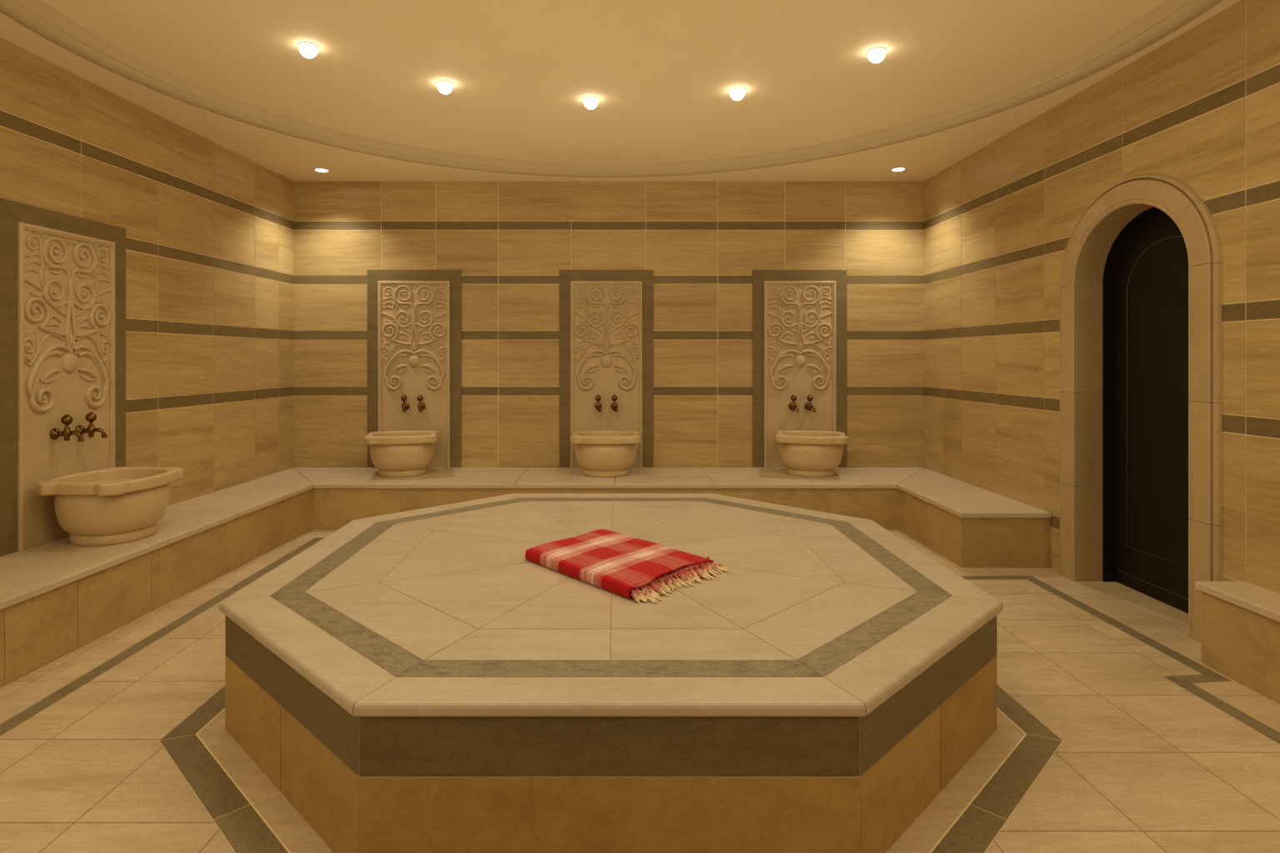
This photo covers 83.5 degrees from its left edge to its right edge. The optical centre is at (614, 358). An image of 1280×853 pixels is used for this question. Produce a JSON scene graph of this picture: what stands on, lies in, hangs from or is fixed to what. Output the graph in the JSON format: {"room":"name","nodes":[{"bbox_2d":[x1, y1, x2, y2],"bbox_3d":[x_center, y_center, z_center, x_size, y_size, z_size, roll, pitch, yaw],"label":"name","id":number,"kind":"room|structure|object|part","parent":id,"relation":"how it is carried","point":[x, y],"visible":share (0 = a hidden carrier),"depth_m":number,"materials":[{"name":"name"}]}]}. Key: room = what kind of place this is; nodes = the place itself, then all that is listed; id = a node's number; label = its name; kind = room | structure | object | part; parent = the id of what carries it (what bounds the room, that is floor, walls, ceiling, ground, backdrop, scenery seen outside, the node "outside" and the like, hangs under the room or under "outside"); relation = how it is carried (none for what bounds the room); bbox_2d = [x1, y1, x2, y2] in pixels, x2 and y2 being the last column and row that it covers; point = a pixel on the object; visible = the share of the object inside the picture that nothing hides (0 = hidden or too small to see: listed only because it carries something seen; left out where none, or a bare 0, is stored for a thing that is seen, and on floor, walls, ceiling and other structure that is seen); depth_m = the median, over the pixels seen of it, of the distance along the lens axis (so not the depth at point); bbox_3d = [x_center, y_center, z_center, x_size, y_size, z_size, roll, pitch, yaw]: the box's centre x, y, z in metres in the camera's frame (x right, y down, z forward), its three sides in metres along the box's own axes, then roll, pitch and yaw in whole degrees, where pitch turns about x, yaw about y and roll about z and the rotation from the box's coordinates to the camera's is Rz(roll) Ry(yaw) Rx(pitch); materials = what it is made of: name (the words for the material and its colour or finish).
{"room":"spa","nodes":[
{"label":"spa","id":0,"kind":"room"},
{"bbox_2d":[0,37,293,556],"bbox_3d":[-3.403,-0.137,2.200,0.002,3.180,9.614,0,0,3],"label":"wall","id":1,"kind":"structure","parent":0,"point":[209,227],"depth_m":5.33,"materials":[{"name":"stone"}]},
{"bbox_2d":[0,198,125,556],"bbox_3d":[-3.268,0.102,4.304,0.036,1.927,0.918,0,0,3],"label":"carved panel","id":2,"kind":"object","parent":1,"relation":"attached to","point":[62,276],"visible":1,"depth_m":4.17,"materials":[{"name":"stone"}]},
{"bbox_3d":[-3.279,0.173,4.304,0.001,1.784,0.632,0,0,3],"label":"panel","id":3,"kind":"part","parent":2,"relation":"part of","materials":[{"name":"beige stone"}]},
{"bbox_2d":[50,414,84,441],"bbox_3d":[-3.204,0.409,4.197,0.158,0.161,0.072,0,0,3],"label":"tap","id":4,"kind":"object","parent":2,"relation":"attached to","point":[55,433],"visible":1,"depth_m":4.18,"materials":[{"name":"brown metal"}]},
{"bbox_3d":[-3.208,0.360,4.195,0.058,0.063,0.058,0,0,3],"label":"handle knob","id":5,"kind":"part","parent":4,"relation":"part of","materials":[{"name":"gold metal"}]},
{"bbox_2d":[75,412,107,438],"bbox_3d":[-3.194,0.409,4.377,0.158,0.161,0.072,0,0,3],"label":"tap","id":6,"kind":"object","parent":2,"relation":"attached to","point":[91,417],"visible":0.98,"depth_m":4.37,"materials":[{"name":"brown metal"}]},
{"bbox_3d":[-3.198,0.360,4.375,0.058,0.063,0.058,0,0,3],"label":"handle knob","id":7,"kind":"part","parent":6,"relation":"part of","materials":[{"name":"gold metal"}]},
{"bbox_2d":[293,181,924,468],"bbox_3d":[-0.060,-0.137,6.999,6.160,3.180,0.002,0,0,0],"label":"wall","id":8,"kind":"structure","parent":0,"point":[702,242],"depth_m":7.00,"materials":[{"name":"stone"}]},
{"bbox_2d":[367,270,461,467],"bbox_3d":[-1.958,0.102,6.980,0.918,1.927,0.036,0,0,0],"label":"carved panel","id":9,"kind":"object","parent":8,"relation":"attached to","point":[408,311],"visible":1,"depth_m":6.99,"materials":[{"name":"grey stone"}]},
{"bbox_2d":[400,395,409,412],"bbox_3d":[-2.034,0.434,6.910,0.072,0.161,0.158,0,0,0],"label":"tap","id":10,"kind":"object","parent":9,"relation":"attached to","point":[405,406],"visible":1,"depth_m":6.90,"materials":[{"name":"brown metal"}]},
{"bbox_3d":[-2.035,0.385,6.914,0.058,0.063,0.058,0,0,0],"label":"handle knob","id":11,"kind":"part","parent":10,"relation":"part of","materials":[{"name":"gold metal"}]},
{"bbox_3d":[-1.958,0.173,6.990,0.632,1.784,0.001,0,0,0],"label":"panel","id":12,"kind":"part","parent":9,"relation":"part of","materials":[{"name":"beige stone"}]},
{"bbox_2d":[417,395,425,412],"bbox_3d":[-1.877,0.434,6.910,0.072,0.161,0.158,0,0,0],"label":"tap","id":13,"kind":"object","parent":9,"relation":"attached to","point":[421,406],"visible":1,"depth_m":6.90,"materials":[{"name":"brown metal"}]},
{"bbox_3d":[-1.879,0.385,6.914,0.058,0.063,0.058,0,0,0],"label":"handle knob","id":14,"kind":"part","parent":13,"relation":"part of","materials":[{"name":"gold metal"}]},
{"bbox_2d":[559,270,653,467],"bbox_3d":[-0.084,0.102,6.980,0.918,1.927,0.036,0,0,0],"label":"carved panel","id":15,"kind":"object","parent":8,"relation":"attached to","point":[612,311],"visible":1,"depth_m":6.99,"materials":[{"name":"stone"}]},
{"bbox_2d":[595,395,601,412],"bbox_3d":[-0.160,0.434,6.910,0.072,0.161,0.158,0,0,0],"label":"tap","id":16,"kind":"object","parent":15,"relation":"attached to","point":[598,406],"visible":1,"depth_m":6.89,"materials":[{"name":"brown metal"}]},
{"bbox_3d":[-0.162,0.385,6.914,0.058,0.063,0.058,0,0,0],"label":"handle knob","id":17,"kind":"part","parent":16,"relation":"part of","materials":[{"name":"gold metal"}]},
{"bbox_3d":[-0.084,0.173,6.990,0.632,1.784,0.001,0,0,0],"label":"panel","id":18,"kind":"part","parent":15,"relation":"part of","materials":[{"name":"beige stone"}]},
{"bbox_2d":[610,395,618,412],"bbox_3d":[-0.004,0.434,6.910,0.072,0.161,0.158,0,0,0],"label":"tap","id":19,"kind":"object","parent":15,"relation":"attached to","point":[614,406],"visible":1,"depth_m":6.89,"materials":[{"name":"brown metal"}]},
{"bbox_3d":[-0.006,0.385,6.914,0.058,0.063,0.058,0,0,0],"label":"handle knob","id":20,"kind":"part","parent":19,"relation":"part of","materials":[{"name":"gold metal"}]},
{"bbox_2d":[752,270,846,467],"bbox_3d":[1.803,0.102,6.980,0.918,1.927,0.036,0,0,0],"label":"carved panel","id":21,"kind":"object","parent":8,"relation":"attached to","point":[805,311],"visible":0.99,"depth_m":6.99,"materials":[{"name":"stone"}]},
{"bbox_2d":[788,395,799,412],"bbox_3d":[1.727,0.434,6.910,0.072,0.161,0.158,0,0,0],"label":"tap","id":22,"kind":"object","parent":21,"relation":"attached to","point":[792,406],"visible":1,"depth_m":6.90,"materials":[{"name":"brown metal"}]},
{"bbox_3d":[1.725,0.385,6.914,0.058,0.063,0.058,0,0,0],"label":"handle knob","id":23,"kind":"part","parent":22,"relation":"part of","materials":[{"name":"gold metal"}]},
{"bbox_2d":[791,401,799,412],"bbox_3d":[1.732,0.462,6.901,0.061,0.106,0.140,0,0,0],"label":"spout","id":24,"kind":"object","parent":22,"relation":"on","point":[793,406],"depth_m":6.90,"materials":[{"name":"gold metal"}]},
{"bbox_3d":[1.803,0.173,6.990,0.632,1.784,0.001,0,0,0],"label":"panel","id":25,"kind":"part","parent":21,"relation":"part of","materials":[{"name":"beige stone"}]},
{"bbox_2d":[804,395,815,412],"bbox_3d":[1.883,0.434,6.910,0.072,0.161,0.158,0,0,0],"label":"tap","id":26,"kind":"object","parent":21,"relation":"attached to","point":[808,406],"visible":1,"depth_m":6.90,"materials":[{"name":"brown metal"}]},
{"bbox_3d":[1.881,0.385,6.914,0.058,0.063,0.058,0,0,0],"label":"handle knob","id":27,"kind":"part","parent":26,"relation":"part of","materials":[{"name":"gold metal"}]},
{"bbox_2d":[807,401,815,412],"bbox_3d":[1.888,0.462,6.901,0.061,0.106,0.140,0,0,0],"label":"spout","id":28,"kind":"object","parent":26,"relation":"on","point":[809,404],"depth_m":6.90,"materials":[{"name":"gold metal"}]},
{"bbox_2d":[0,0,1240,181],"bbox_3d":[-0.340,-1.770,2.200,6.820,0.088,9.600,0,0,0],"label":"ceiling","id":29,"kind":"structure","parent":0,"point":[662,74],"depth_m":4.46,"materials":[{"name":"paint"}]},
{"bbox_2d":[298,41,318,58],"bbox_3d":[-1.781,-1.780,4.161,0.108,0.068,0.108,0,0,0],"label":"recessed light","id":30,"kind":"object","parent":29,"relation":"in","point":[308,50],"visible":1,"depth_m":4.13,"materials":[{"name":"white glass"}]},
{"bbox_2d":[314,168,329,172],"bbox_3d":[-2.689,-1.720,6.570,0.123,0.013,0.123,0,0,0],"label":"recessed light","id":31,"kind":"object","parent":29,"relation":"in","point":[322,170],"visible":1,"depth_m":6.54,"materials":[{"name":"white glass"}]},
{"bbox_2d":[315,169,327,172],"bbox_3d":[-2.689,-1.719,6.570,0.108,0.012,0.108,0,0,0],"label":"diffuser","id":32,"kind":"object","parent":31,"relation":"attached to","point":[317,170],"depth_m":6.55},
{"bbox_2d":[436,80,453,94],"bbox_3d":[-1.122,-1.780,4.729,0.108,0.068,0.108,0,0,0],"label":"recessed light","id":33,"kind":"object","parent":29,"relation":"in","point":[444,87],"visible":1,"depth_m":4.70,"materials":[{"name":"white glass"}]},
{"bbox_2d":[583,96,598,109],"bbox_3d":[-0.169,-1.780,5.018,0.108,0.068,0.108,0,0,0],"label":"recessed light","id":34,"kind":"object","parent":29,"relation":"in","point":[590,102],"visible":1,"depth_m":4.99,"materials":[{"name":"white glass"}]},
{"bbox_2d":[0,0,1224,177],"bbox_3d":[-0.060,-1.768,3.830,6.040,0.092,6.040,0,0,0],"label":"trim","id":35,"kind":"structure","parent":29,"relation":"attached to","point":[1168,17],"depth_m":5.00,"materials":[{"name":"paint"}]},
{"bbox_2d":[729,87,745,100],"bbox_3d":[0.828,-1.780,4.846,0.108,0.068,0.108,0,0,0],"label":"recessed light","id":36,"kind":"object","parent":29,"relation":"in","point":[737,93],"visible":1,"depth_m":4.81,"materials":[{"name":"white glass"}]},
{"bbox_2d":[866,47,886,63],"bbox_3d":[1.544,-1.780,4.229,0.108,0.068,0.108,0,0,0],"label":"recessed light","id":37,"kind":"object","parent":29,"relation":"in","point":[876,55],"visible":1,"depth_m":4.20,"materials":[{"name":"white glass"}]},
{"bbox_2d":[890,167,905,171],"bbox_3d":[2.586,-1.720,6.541,0.123,0.013,0.123,0,0,0],"label":"recessed light","id":38,"kind":"object","parent":29,"relation":"in","point":[897,169],"visible":1,"depth_m":6.52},
{"bbox_2d":[892,168,904,171],"bbox_3d":[2.586,-1.719,6.541,0.108,0.012,0.108,0,0,0],"label":"diffuser","id":39,"kind":"object","parent":38,"relation":"attached to","point":[893,169],"depth_m":6.52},
{"bbox_2d":[0,529,1279,852],"bbox_3d":[-0.205,1.452,2.200,7.090,0.002,9.600,0,0,0],"label":"floor","id":40,"kind":"structure","parent":0,"point":[1113,734],"depth_m":2.69,"materials":[{"name":"tile"}]},
{"bbox_2d":[0,467,1051,688],"bbox_3d":[-0.285,1.260,2.898,6.604,0.387,8.196,0,0,0],"label":"stone bench","id":41,"kind":"object","parent":40,"relation":"on","point":[58,597],"visible":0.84,"depth_m":5.25,"materials":[{"name":"stone"}]},
{"bbox_2d":[36,466,183,545],"bbox_3d":[-2.982,0.880,4.270,0.575,0.371,0.640,0,0,3],"label":"basin","id":42,"kind":"object","parent":41,"relation":"on","point":[112,506],"visible":1,"depth_m":4.07,"materials":[{"name":"beige stone"}]},
{"bbox_3d":[-2.982,0.887,4.270,0.534,0.254,0.568,0,0,3],"label":"bowl","id":43,"kind":"part","parent":42,"relation":"part of","materials":[{"name":"stone"}]},
{"bbox_2d":[363,430,438,477],"bbox_3d":[-1.958,0.880,6.600,0.640,0.371,0.575,0,0,-13],"label":"basin","id":44,"kind":"object","parent":41,"relation":"on","point":[394,453],"visible":1,"depth_m":6.39,"materials":[{"name":"beige stone"}]},
{"bbox_3d":[-1.958,0.887,6.600,0.568,0.254,0.534,0,0,-13],"label":"bowl","id":45,"kind":"part","parent":44,"relation":"part of","materials":[{"name":"stone"}]},
{"bbox_2d":[570,430,641,477],"bbox_3d":[-0.084,0.880,6.600,0.640,0.371,0.575,0,0,0],"label":"basin","id":46,"kind":"object","parent":41,"relation":"on","point":[599,453],"visible":1,"depth_m":6.38,"materials":[{"name":"beige stone"}]},
{"bbox_3d":[-0.084,0.887,6.600,0.568,0.254,0.534,0,0,0],"label":"bowl","id":47,"kind":"part","parent":46,"relation":"part of","materials":[{"name":"stone"}]},
{"bbox_2d":[775,430,849,477],"bbox_3d":[1.803,0.880,6.600,0.640,0.371,0.575,0,0,13],"label":"basin","id":48,"kind":"object","parent":41,"relation":"on","point":[804,453],"visible":1,"depth_m":6.39,"materials":[{"name":"beige stone"}]},
{"bbox_3d":[1.803,0.887,6.600,0.568,0.254,0.534,0,0,13],"label":"bowl","id":49,"kind":"part","parent":48,"relation":"part of","materials":[{"name":"stone"}]},
{"bbox_2d":[219,493,1003,852],"bbox_3d":[-0.015,1.202,3.506,3.060,0.504,3.074,0,0,0],"label":"platform","id":50,"kind":"object","parent":40,"relation":"on","point":[409,682],"visible":0.94,"depth_m":2.26,"materials":[{"name":"stone"}]},
{"bbox_2d":[525,529,730,604],"bbox_3d":[0.039,0.918,3.268,0.599,0.061,0.911,0,0,-42],"label":"folded towel","id":51,"kind":"object","parent":50,"relation":"on","point":[629,567],"visible":1,"depth_m":3.14,"materials":[{"name":"fabric"}]},
{"bbox_2d":[1195,581,1279,704],"bbox_3d":[2.897,1.260,1.114,0.241,0.387,4.629,0,0,0],"label":"stone bench","id":52,"kind":"object","parent":40,"relation":"on","point":[1241,620],"visible":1,"depth_m":3.20,"materials":[{"name":"stone"}]},
{"bbox_2d":[924,0,1279,594],"bbox_3d":[3.019,-0.137,2.200,0.002,3.180,9.600,0,0,0],"label":"wall","id":53,"kind":"structure","parent":0,"point":[1201,109],"depth_m":4.63,"materials":[{"name":"stone"}]},
{"bbox_2d":[1060,174,1222,644],"bbox_3d":[3.076,0.198,4.195,0.192,2.512,1.264,0,0,0],"label":"trim","id":54,"kind":"structure","parent":53,"relation":"attached to","point":[1082,267],"depth_m":4.34,"materials":[{"name":"stone"}]},
{"bbox_2d":[1102,206,1189,614],"bbox_3d":[3.211,0.279,4.195,0.082,2.349,0.938,0,0,0],"label":"door","id":55,"kind":"structure","parent":53,"relation":"in","point":[1145,278],"depth_m":4.38,"materials":[{"name":"brown wood"}]},
{"bbox_3d":[3.211,0.279,4.195,0.082,2.349,0.938,0,0,0],"label":"frame","id":56,"kind":"part","parent":55,"relation":"part of","materials":[{"name":"brown wood"}]}
]}

